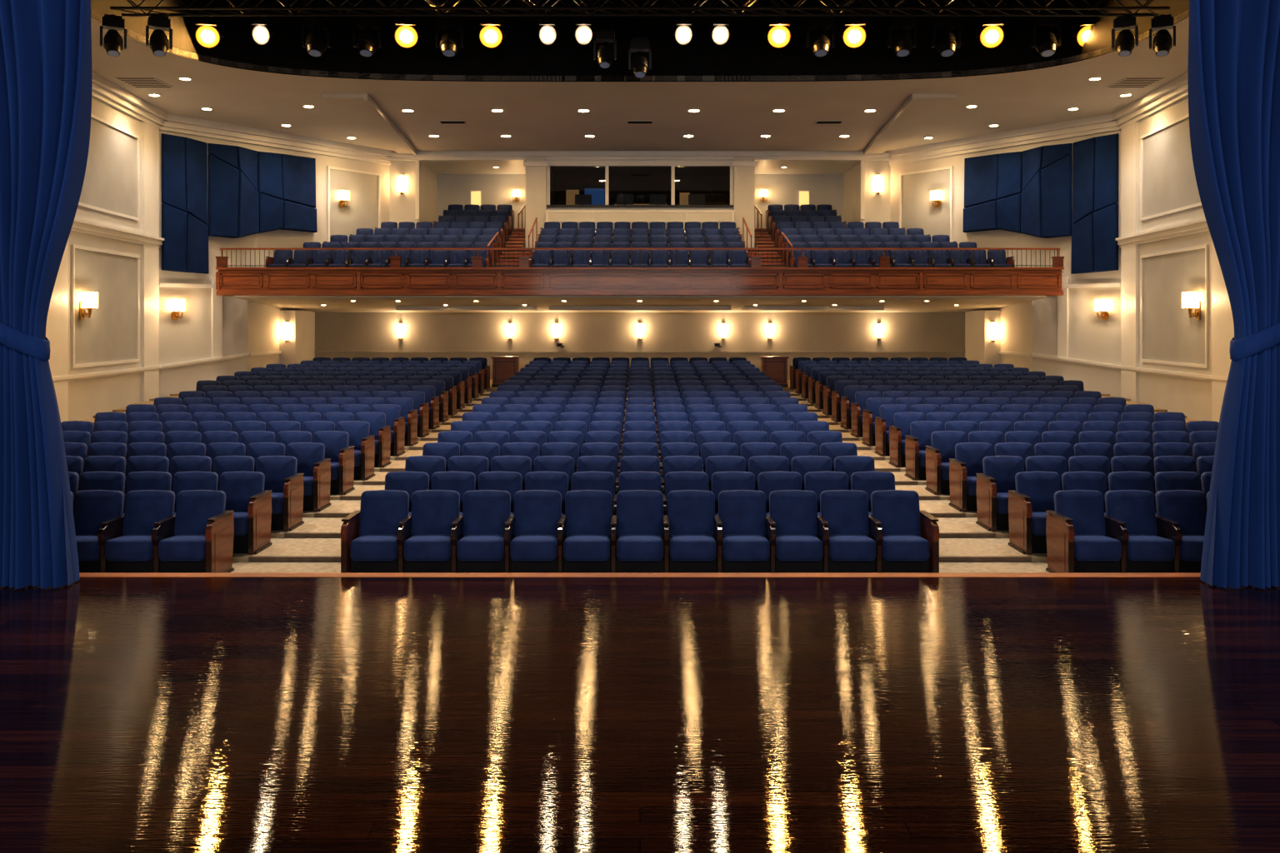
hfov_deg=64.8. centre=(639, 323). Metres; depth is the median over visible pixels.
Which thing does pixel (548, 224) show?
theater seats
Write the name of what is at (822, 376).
theater seats
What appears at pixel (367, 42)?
moving-head light
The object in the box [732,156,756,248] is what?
wall
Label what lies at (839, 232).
theater seats
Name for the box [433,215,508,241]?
theater seats
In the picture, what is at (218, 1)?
lighting truss
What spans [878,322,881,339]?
wall sconce
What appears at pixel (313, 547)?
floor
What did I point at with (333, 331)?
wall
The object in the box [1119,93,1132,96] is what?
recessed light
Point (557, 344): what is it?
wall speaker
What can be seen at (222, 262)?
balcony railing
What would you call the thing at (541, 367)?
theater seats
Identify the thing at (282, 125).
recessed light
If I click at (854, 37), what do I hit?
light
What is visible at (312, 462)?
theater seats
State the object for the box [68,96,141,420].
wall
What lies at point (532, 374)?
theater seats
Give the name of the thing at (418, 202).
wall
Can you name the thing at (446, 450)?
theater seats
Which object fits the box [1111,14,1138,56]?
moving-head light
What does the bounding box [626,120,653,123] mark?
ceiling air vent
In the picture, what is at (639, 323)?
wall sconce
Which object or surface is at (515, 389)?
theater seats
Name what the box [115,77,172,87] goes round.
ceiling air vent
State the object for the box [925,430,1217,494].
theater seats
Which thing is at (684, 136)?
recessed light
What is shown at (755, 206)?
stair handrail
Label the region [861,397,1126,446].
theater seats
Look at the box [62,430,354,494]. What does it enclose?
theater seats
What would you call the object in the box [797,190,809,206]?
wall sconce
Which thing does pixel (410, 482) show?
theater seats
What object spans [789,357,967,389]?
theater seats
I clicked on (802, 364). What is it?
theater seats
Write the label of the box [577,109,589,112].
recessed light
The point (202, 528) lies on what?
theater seats
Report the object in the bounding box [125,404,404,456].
theater seats
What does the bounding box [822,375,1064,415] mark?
theater seats
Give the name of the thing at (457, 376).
theater seats
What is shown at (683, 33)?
light
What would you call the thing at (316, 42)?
moving-head light
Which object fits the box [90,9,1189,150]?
ceiling
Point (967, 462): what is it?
theater seats
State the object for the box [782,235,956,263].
theater seats
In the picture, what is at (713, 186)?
wall
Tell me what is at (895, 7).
lighting truss
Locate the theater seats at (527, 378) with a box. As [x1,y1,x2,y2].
[510,375,769,392]
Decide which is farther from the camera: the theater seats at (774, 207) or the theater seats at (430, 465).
the theater seats at (774, 207)
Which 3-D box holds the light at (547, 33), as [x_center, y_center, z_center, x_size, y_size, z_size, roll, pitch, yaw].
[-1.955,-6.253,21.486,0.448,0.684,0.527,0,0,0]
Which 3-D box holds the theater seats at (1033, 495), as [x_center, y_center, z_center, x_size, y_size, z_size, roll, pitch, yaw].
[6.740,2.224,11.893,4.620,0.892,0.615,0,0,0]
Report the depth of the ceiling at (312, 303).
30.08 m
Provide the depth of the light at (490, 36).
21.32 m
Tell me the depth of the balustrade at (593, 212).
32.58 m
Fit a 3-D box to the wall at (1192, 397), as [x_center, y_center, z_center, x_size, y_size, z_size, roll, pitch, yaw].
[12.169,-1.340,18.438,0.250,8.720,17.185,0,0,6]
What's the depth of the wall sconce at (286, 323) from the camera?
31.47 m
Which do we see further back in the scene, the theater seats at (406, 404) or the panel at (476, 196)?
the panel at (476, 196)
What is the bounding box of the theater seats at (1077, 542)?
[1045,490,1209,573]
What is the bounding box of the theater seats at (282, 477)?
[65,455,304,531]
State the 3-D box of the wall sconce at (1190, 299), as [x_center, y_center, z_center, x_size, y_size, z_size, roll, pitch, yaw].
[12.256,-0.394,22.415,0.310,0.638,0.370,0,0,6]
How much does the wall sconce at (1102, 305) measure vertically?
0.583 m
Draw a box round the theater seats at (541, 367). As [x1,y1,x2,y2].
[525,364,754,378]
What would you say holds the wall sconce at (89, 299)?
attached to the wall at (87, 397)
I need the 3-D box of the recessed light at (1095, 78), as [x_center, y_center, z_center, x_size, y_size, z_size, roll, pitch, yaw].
[10.400,-5.589,23.050,0.289,0.022,0.289,0,0,0]
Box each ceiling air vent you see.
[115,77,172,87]
[438,120,467,123]
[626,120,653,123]
[814,120,843,123]
[1107,77,1164,87]
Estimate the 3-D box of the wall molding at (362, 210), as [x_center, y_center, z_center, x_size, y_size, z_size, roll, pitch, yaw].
[-10.440,-2.175,29.914,4.920,6.850,6.173,0,0,0]
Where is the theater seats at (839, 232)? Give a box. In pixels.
[778,228,929,255]
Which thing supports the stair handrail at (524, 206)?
on the floor at (507, 257)
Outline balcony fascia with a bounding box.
[215,267,1064,295]
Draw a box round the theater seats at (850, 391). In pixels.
[840,385,1079,429]
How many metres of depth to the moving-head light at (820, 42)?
21.35 m
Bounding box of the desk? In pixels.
[565,188,704,204]
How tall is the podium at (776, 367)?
0.890 m
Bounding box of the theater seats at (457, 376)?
[234,371,464,409]
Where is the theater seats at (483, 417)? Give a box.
[462,412,817,438]
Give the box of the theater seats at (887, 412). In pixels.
[875,404,1154,456]
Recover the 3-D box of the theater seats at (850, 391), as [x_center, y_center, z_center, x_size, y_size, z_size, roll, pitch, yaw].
[6.880,1.774,21.343,5.180,0.892,0.615,0,0,0]
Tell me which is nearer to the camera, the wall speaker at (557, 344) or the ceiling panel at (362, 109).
the ceiling panel at (362, 109)
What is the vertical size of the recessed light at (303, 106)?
0.022 m
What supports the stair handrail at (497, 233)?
on the floor at (507, 257)
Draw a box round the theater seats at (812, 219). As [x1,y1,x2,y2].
[771,215,846,241]
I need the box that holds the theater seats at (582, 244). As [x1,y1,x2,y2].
[531,241,748,267]
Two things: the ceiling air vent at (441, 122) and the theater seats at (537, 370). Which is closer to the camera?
the theater seats at (537, 370)
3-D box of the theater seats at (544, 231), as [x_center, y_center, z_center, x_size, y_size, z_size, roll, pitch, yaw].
[0.000,-2.513,31.142,6.300,0.892,0.615,0,0,0]
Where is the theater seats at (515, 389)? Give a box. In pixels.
[496,385,783,404]
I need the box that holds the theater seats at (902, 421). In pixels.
[888,411,1186,467]
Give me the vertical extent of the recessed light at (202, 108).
0.022 m
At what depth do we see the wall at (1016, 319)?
30.22 m
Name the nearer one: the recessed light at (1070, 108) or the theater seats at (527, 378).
the theater seats at (527, 378)
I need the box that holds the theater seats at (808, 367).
[800,364,1014,399]
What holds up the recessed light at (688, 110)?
in the ceiling at (537, 116)
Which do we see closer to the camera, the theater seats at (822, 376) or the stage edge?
the stage edge
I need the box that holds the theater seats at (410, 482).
[385,471,894,542]
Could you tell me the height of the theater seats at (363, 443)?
0.892 m
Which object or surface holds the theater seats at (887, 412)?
on the floor at (313, 547)
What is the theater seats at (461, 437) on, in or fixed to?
on the floor at (313, 547)
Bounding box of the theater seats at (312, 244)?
[303,241,494,267]
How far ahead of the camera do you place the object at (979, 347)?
31.68 m
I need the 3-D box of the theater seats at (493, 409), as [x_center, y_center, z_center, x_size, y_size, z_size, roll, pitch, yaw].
[0.000,1.924,18.192,6.300,0.892,0.615,0,0,0]
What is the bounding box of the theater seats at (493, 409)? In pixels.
[472,404,807,428]
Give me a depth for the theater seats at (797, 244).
29.70 m
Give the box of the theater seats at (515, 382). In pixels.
[503,380,776,398]
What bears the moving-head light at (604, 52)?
hanging from the ceiling opening
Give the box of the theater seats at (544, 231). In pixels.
[537,228,742,243]
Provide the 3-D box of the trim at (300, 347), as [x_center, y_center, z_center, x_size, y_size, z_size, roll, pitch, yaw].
[-11.050,0.735,31.300,0.500,2.270,4.400,0,0,0]
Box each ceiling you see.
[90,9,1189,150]
[234,295,1045,312]
[550,166,729,174]
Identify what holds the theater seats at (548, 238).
on the floor at (507, 257)
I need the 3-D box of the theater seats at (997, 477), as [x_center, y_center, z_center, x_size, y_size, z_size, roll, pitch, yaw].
[6.985,2.174,12.943,5.180,0.892,0.615,0,0,0]
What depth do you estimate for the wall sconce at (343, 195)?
31.39 m
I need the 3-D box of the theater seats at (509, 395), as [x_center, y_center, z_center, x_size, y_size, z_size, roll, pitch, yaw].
[0.000,1.824,20.293,6.300,0.892,0.615,0,0,0]
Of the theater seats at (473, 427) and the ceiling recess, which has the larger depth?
the ceiling recess
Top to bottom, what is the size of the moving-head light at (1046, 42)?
0.922 m
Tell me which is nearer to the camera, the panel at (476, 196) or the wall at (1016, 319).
the wall at (1016, 319)
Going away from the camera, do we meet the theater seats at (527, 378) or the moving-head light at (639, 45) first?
the moving-head light at (639, 45)
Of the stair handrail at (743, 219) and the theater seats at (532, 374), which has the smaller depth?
the theater seats at (532, 374)
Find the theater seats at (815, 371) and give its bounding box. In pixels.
[807,367,1029,404]
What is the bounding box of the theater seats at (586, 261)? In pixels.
[529,250,750,267]
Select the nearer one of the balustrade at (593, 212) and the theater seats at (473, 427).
the theater seats at (473, 427)
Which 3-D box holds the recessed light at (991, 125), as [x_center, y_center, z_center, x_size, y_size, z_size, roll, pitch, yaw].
[10.000,-5.589,28.500,0.289,0.022,0.289,0,0,0]
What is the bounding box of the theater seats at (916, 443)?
[905,420,1219,480]
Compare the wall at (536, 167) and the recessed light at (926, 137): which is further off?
the wall at (536, 167)
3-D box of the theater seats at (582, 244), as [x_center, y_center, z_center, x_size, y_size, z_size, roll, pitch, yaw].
[0.000,-1.955,29.543,6.300,0.892,0.615,0,0,0]
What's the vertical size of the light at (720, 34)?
0.684 m
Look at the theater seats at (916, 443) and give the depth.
16.25 m
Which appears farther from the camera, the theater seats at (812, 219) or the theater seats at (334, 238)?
the theater seats at (812, 219)
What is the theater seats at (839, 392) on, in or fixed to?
on the floor at (313, 547)
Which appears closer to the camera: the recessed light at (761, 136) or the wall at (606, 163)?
the recessed light at (761, 136)
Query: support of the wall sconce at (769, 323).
attached to the wall at (333, 331)
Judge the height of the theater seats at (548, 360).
0.892 m
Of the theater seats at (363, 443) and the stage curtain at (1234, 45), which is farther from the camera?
the theater seats at (363, 443)
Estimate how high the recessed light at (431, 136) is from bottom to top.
0.022 m
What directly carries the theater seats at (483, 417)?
on the floor at (313, 547)
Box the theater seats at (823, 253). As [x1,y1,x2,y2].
[789,250,1014,267]
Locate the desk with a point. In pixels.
(592, 196)
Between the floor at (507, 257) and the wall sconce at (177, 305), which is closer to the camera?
the wall sconce at (177, 305)
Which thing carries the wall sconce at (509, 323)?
attached to the wall at (333, 331)
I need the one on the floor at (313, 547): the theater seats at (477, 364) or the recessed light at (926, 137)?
the theater seats at (477, 364)
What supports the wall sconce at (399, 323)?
attached to the wall at (333, 331)
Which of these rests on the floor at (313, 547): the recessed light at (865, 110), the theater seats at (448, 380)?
the theater seats at (448, 380)
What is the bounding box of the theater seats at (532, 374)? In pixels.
[515,371,764,387]
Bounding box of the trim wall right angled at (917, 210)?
[885,113,1120,369]
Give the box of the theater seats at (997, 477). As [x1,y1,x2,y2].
[975,455,1214,531]
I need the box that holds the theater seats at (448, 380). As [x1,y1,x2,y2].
[215,375,457,415]
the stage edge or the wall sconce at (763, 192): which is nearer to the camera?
the stage edge
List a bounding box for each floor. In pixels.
[0,577,1279,852]
[82,380,1197,573]
[494,228,785,267]
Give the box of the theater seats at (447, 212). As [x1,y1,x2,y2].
[438,210,511,234]
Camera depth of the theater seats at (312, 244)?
29.70 m
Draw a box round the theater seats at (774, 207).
[765,204,836,229]
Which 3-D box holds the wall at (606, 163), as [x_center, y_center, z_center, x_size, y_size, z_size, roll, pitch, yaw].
[0.000,-4.165,33.050,6.110,2.330,0.300,0,0,0]
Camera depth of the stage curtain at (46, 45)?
9.34 m
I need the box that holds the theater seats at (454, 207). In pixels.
[443,204,514,229]
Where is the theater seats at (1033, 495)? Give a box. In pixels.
[1008,471,1211,554]
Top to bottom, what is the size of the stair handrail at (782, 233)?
1.805 m
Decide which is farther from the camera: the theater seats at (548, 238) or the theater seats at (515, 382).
the theater seats at (548, 238)
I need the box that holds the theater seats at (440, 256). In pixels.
[265,250,489,267]
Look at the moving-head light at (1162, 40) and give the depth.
18.20 m
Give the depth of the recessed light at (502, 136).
30.13 m
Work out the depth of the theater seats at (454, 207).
34.49 m
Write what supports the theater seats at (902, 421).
on the floor at (313, 547)
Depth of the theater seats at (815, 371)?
25.71 m
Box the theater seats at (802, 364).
[795,360,979,394]
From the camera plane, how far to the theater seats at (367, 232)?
31.29 m
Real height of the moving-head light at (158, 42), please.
0.754 m
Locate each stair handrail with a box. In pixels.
[486,231,498,267]
[517,204,525,238]
[527,217,537,256]
[742,217,752,256]
[754,204,762,238]
[781,231,793,267]
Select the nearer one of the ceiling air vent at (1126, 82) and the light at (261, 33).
the light at (261, 33)
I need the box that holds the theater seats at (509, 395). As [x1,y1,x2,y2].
[489,390,790,411]
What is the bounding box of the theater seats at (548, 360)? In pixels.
[533,357,746,370]
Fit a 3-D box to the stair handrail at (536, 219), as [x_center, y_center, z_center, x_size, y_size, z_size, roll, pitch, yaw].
[-3.320,-2.390,31.250,0.056,2.028,2.332,0,0,0]
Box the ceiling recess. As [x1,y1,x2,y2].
[387,150,890,174]
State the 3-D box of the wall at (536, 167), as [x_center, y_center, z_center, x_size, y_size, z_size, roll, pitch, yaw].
[-3.390,-3.150,34.345,0.780,4.500,3.310,0,0,0]
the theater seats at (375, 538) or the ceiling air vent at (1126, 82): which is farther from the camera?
the ceiling air vent at (1126, 82)
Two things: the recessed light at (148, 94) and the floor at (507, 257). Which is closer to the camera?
the recessed light at (148, 94)
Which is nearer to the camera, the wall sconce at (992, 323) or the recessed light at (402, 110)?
the recessed light at (402, 110)
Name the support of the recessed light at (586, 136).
in the ceiling at (537, 116)
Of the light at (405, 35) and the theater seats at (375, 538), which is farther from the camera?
the light at (405, 35)
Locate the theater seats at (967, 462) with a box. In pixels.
[948,442,1215,511]
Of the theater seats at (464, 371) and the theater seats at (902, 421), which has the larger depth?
the theater seats at (464, 371)
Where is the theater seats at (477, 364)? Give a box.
[300,360,484,394]
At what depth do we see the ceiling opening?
23.18 m
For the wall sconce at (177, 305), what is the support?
attached to the wall at (187, 338)
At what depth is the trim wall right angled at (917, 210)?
31.02 m
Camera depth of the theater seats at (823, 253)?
28.85 m
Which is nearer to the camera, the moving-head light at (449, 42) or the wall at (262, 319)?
the moving-head light at (449, 42)
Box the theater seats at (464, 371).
[250,367,472,404]
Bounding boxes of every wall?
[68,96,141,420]
[159,130,389,397]
[247,300,291,371]
[315,312,964,379]
[389,160,437,228]
[437,174,842,228]
[523,156,547,248]
[546,160,733,229]
[554,174,725,204]
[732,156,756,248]
[842,160,890,228]
[890,130,1120,397]
[988,300,1032,371]
[1138,96,1211,420]
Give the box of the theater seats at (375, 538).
[340,490,939,573]
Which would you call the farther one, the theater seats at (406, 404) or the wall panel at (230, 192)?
the wall panel at (230, 192)
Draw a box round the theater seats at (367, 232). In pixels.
[350,228,501,255]
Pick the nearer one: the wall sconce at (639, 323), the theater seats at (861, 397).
the theater seats at (861, 397)
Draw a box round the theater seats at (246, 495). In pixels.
[68,471,271,554]
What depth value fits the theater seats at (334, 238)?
30.49 m
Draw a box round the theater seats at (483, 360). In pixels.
[312,357,490,389]
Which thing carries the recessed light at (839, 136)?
in the ceiling at (537, 116)
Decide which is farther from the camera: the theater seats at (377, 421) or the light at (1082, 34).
the light at (1082, 34)
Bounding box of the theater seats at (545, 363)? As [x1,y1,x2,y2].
[529,360,750,374]
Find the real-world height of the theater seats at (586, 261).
0.892 m
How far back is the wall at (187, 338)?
28.31 m
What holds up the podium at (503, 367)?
on the floor at (313, 547)
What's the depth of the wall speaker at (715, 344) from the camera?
33.31 m
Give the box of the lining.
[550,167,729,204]
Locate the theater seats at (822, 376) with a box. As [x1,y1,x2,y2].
[815,371,1045,409]
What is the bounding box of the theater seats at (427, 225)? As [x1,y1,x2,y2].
[375,221,504,248]
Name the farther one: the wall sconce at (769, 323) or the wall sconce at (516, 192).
the wall sconce at (516, 192)
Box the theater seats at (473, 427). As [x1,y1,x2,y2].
[450,420,829,449]
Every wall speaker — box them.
[556,343,564,347]
[714,343,721,347]
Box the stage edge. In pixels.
[79,573,1200,577]
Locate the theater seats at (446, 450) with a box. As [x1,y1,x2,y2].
[422,442,857,494]
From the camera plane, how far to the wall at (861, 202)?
33.00 m
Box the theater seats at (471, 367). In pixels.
[265,364,479,399]
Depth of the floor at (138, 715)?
6.27 m
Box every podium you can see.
[490,356,520,387]
[759,356,789,387]
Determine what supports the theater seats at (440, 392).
on the floor at (313, 547)
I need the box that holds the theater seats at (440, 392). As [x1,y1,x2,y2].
[195,380,449,422]
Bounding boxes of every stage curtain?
[0,0,91,589]
[1188,0,1279,589]
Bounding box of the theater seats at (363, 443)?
[60,420,374,480]
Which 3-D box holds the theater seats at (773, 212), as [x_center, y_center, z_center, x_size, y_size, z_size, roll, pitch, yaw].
[5.480,-3.350,33.542,2.380,0.892,0.615,0,0,0]
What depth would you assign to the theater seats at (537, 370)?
25.71 m
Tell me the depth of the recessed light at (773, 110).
26.47 m
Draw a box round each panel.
[161,133,317,274]
[322,94,957,154]
[470,190,482,206]
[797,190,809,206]
[962,133,1118,274]
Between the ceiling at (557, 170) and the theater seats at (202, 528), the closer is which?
the theater seats at (202, 528)
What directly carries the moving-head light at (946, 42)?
hanging from the lighting truss at (218, 1)
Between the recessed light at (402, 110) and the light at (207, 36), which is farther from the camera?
the recessed light at (402, 110)
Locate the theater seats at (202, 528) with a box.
[70,490,234,573]
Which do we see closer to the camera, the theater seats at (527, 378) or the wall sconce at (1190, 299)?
the wall sconce at (1190, 299)
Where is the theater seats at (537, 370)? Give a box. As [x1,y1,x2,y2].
[520,367,759,382]
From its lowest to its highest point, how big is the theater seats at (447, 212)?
0.892 m
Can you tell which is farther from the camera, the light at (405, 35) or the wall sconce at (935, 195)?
the wall sconce at (935, 195)
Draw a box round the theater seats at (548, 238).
[535,235,744,250]
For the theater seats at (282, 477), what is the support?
on the floor at (313, 547)
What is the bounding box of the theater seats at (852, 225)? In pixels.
[775,221,904,248]
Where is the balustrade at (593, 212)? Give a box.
[545,210,734,229]
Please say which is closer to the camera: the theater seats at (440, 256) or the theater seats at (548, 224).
the theater seats at (440, 256)
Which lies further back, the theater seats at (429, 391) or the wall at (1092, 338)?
the wall at (1092, 338)
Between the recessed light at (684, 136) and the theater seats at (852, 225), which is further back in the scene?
the theater seats at (852, 225)
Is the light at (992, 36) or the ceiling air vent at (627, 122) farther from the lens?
the ceiling air vent at (627, 122)
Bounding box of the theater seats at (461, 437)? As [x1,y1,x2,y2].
[437,430,842,462]
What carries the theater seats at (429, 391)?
on the floor at (313, 547)
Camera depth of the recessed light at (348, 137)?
30.40 m
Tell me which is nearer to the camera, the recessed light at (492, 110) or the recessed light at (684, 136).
the recessed light at (492, 110)
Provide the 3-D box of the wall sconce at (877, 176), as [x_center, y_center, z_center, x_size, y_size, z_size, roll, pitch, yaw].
[7.780,-4.529,32.918,0.122,0.672,0.145,0,0,0]
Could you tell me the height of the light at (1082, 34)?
0.760 m
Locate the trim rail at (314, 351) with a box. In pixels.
[314,350,965,352]
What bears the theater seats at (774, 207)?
on the floor at (507, 257)
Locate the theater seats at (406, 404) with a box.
[153,397,418,446]
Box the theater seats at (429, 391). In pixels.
[200,385,439,429]
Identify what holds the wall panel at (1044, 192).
attached to the wall at (1092, 338)
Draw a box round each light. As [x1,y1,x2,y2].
[100,14,126,56]
[145,14,172,56]
[147,93,160,96]
[178,76,191,80]
[195,16,224,48]
[200,107,212,110]
[251,16,274,44]
[280,124,291,126]
[300,12,332,56]
[302,105,314,108]
[346,136,356,139]
[352,12,382,56]
[393,16,421,48]
[401,109,414,112]
[428,135,439,137]
[435,12,464,56]
[477,16,505,48]
[490,109,504,112]
[500,135,511,137]
[537,16,559,44]
[573,16,594,44]
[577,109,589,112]
[584,135,594,137]
[593,27,616,68]
[628,36,651,78]
[672,16,694,44]
[683,135,694,137]
[687,109,700,112]
[709,16,730,44]
[760,135,771,137]
[764,16,792,48]
[772,109,784,112]
[805,12,834,56]
[838,135,849,137]
[839,16,867,48]
[863,109,876,112]
[886,12,916,56]
[923,136,933,139]
[930,12,961,56]
[965,105,977,108]
[975,16,1004,48]
[988,124,999,126]
[1030,12,1061,56]
[1067,107,1079,110]
[1071,20,1095,46]
[1088,76,1101,80]
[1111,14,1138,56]
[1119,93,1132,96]
[1149,14,1175,56]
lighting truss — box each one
[110,0,1169,16]
[204,0,1075,13]
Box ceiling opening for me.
[90,0,1189,81]
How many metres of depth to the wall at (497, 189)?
36.00 m
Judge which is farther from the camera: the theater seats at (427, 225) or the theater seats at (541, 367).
the theater seats at (427, 225)
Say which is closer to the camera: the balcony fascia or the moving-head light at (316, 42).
the moving-head light at (316, 42)
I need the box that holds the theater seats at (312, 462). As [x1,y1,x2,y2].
[64,442,331,511]
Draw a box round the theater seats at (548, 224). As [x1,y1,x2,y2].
[540,221,739,235]
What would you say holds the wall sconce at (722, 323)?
attached to the wall at (333, 331)
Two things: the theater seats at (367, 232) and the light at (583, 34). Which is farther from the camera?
the theater seats at (367, 232)
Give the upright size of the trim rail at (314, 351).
0.060 m
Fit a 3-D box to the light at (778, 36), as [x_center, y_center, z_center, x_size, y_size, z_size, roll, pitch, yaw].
[2.949,-6.220,21.482,0.588,0.760,0.692,0,0,3]
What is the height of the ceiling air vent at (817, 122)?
0.028 m
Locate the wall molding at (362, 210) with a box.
[159,113,394,369]
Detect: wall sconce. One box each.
[80,290,98,319]
[170,298,185,319]
[284,321,289,342]
[338,190,349,207]
[398,322,401,339]
[400,174,404,194]
[508,322,511,339]
[512,189,519,202]
[555,322,558,339]
[638,322,641,339]
[721,322,724,339]
[760,189,767,202]
[768,322,771,339]
[875,174,879,194]
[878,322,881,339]
[930,190,941,207]
[990,321,995,342]
[1094,298,1109,319]
[1181,290,1199,319]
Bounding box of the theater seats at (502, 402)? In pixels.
[481,397,798,419]
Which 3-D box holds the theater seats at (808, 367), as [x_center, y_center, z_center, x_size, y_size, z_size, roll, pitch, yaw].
[7.160,1.524,26.593,5.740,0.892,0.615,0,0,0]
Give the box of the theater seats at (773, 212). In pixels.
[768,210,841,234]
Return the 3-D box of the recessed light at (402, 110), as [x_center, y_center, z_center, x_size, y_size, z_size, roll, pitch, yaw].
[-6.100,-5.589,26.500,0.340,0.022,0.340,0,0,0]
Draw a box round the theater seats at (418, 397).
[178,390,429,437]
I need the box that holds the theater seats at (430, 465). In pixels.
[405,455,874,494]
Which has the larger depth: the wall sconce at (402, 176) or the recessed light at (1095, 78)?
the wall sconce at (402, 176)
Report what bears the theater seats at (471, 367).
on the floor at (313, 547)
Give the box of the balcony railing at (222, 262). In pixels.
[215,248,1064,267]
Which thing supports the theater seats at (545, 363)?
on the floor at (313, 547)
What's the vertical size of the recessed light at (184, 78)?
0.022 m
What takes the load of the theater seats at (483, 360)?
on the floor at (313, 547)
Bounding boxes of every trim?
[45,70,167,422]
[248,310,314,367]
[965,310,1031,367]
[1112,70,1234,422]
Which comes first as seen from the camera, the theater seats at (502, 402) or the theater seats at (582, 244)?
the theater seats at (502, 402)
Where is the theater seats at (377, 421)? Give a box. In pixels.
[93,411,391,467]
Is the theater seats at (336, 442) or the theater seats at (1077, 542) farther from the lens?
the theater seats at (336, 442)
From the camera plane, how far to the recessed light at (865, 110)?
26.47 m
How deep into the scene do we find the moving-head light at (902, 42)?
21.36 m
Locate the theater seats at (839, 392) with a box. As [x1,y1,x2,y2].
[830,380,1084,422]
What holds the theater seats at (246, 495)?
on the floor at (313, 547)
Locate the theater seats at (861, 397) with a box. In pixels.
[850,390,1101,437]
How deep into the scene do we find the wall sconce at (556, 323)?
33.38 m
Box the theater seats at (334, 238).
[323,235,497,263]
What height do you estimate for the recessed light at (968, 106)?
0.022 m
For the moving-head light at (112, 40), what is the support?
hanging from the lighting truss at (895, 7)
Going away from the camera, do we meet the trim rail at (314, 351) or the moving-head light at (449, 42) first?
the moving-head light at (449, 42)
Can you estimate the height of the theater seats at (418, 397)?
0.892 m
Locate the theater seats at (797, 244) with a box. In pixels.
[785,241,976,267]
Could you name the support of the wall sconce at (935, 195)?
attached to the wall at (1092, 338)

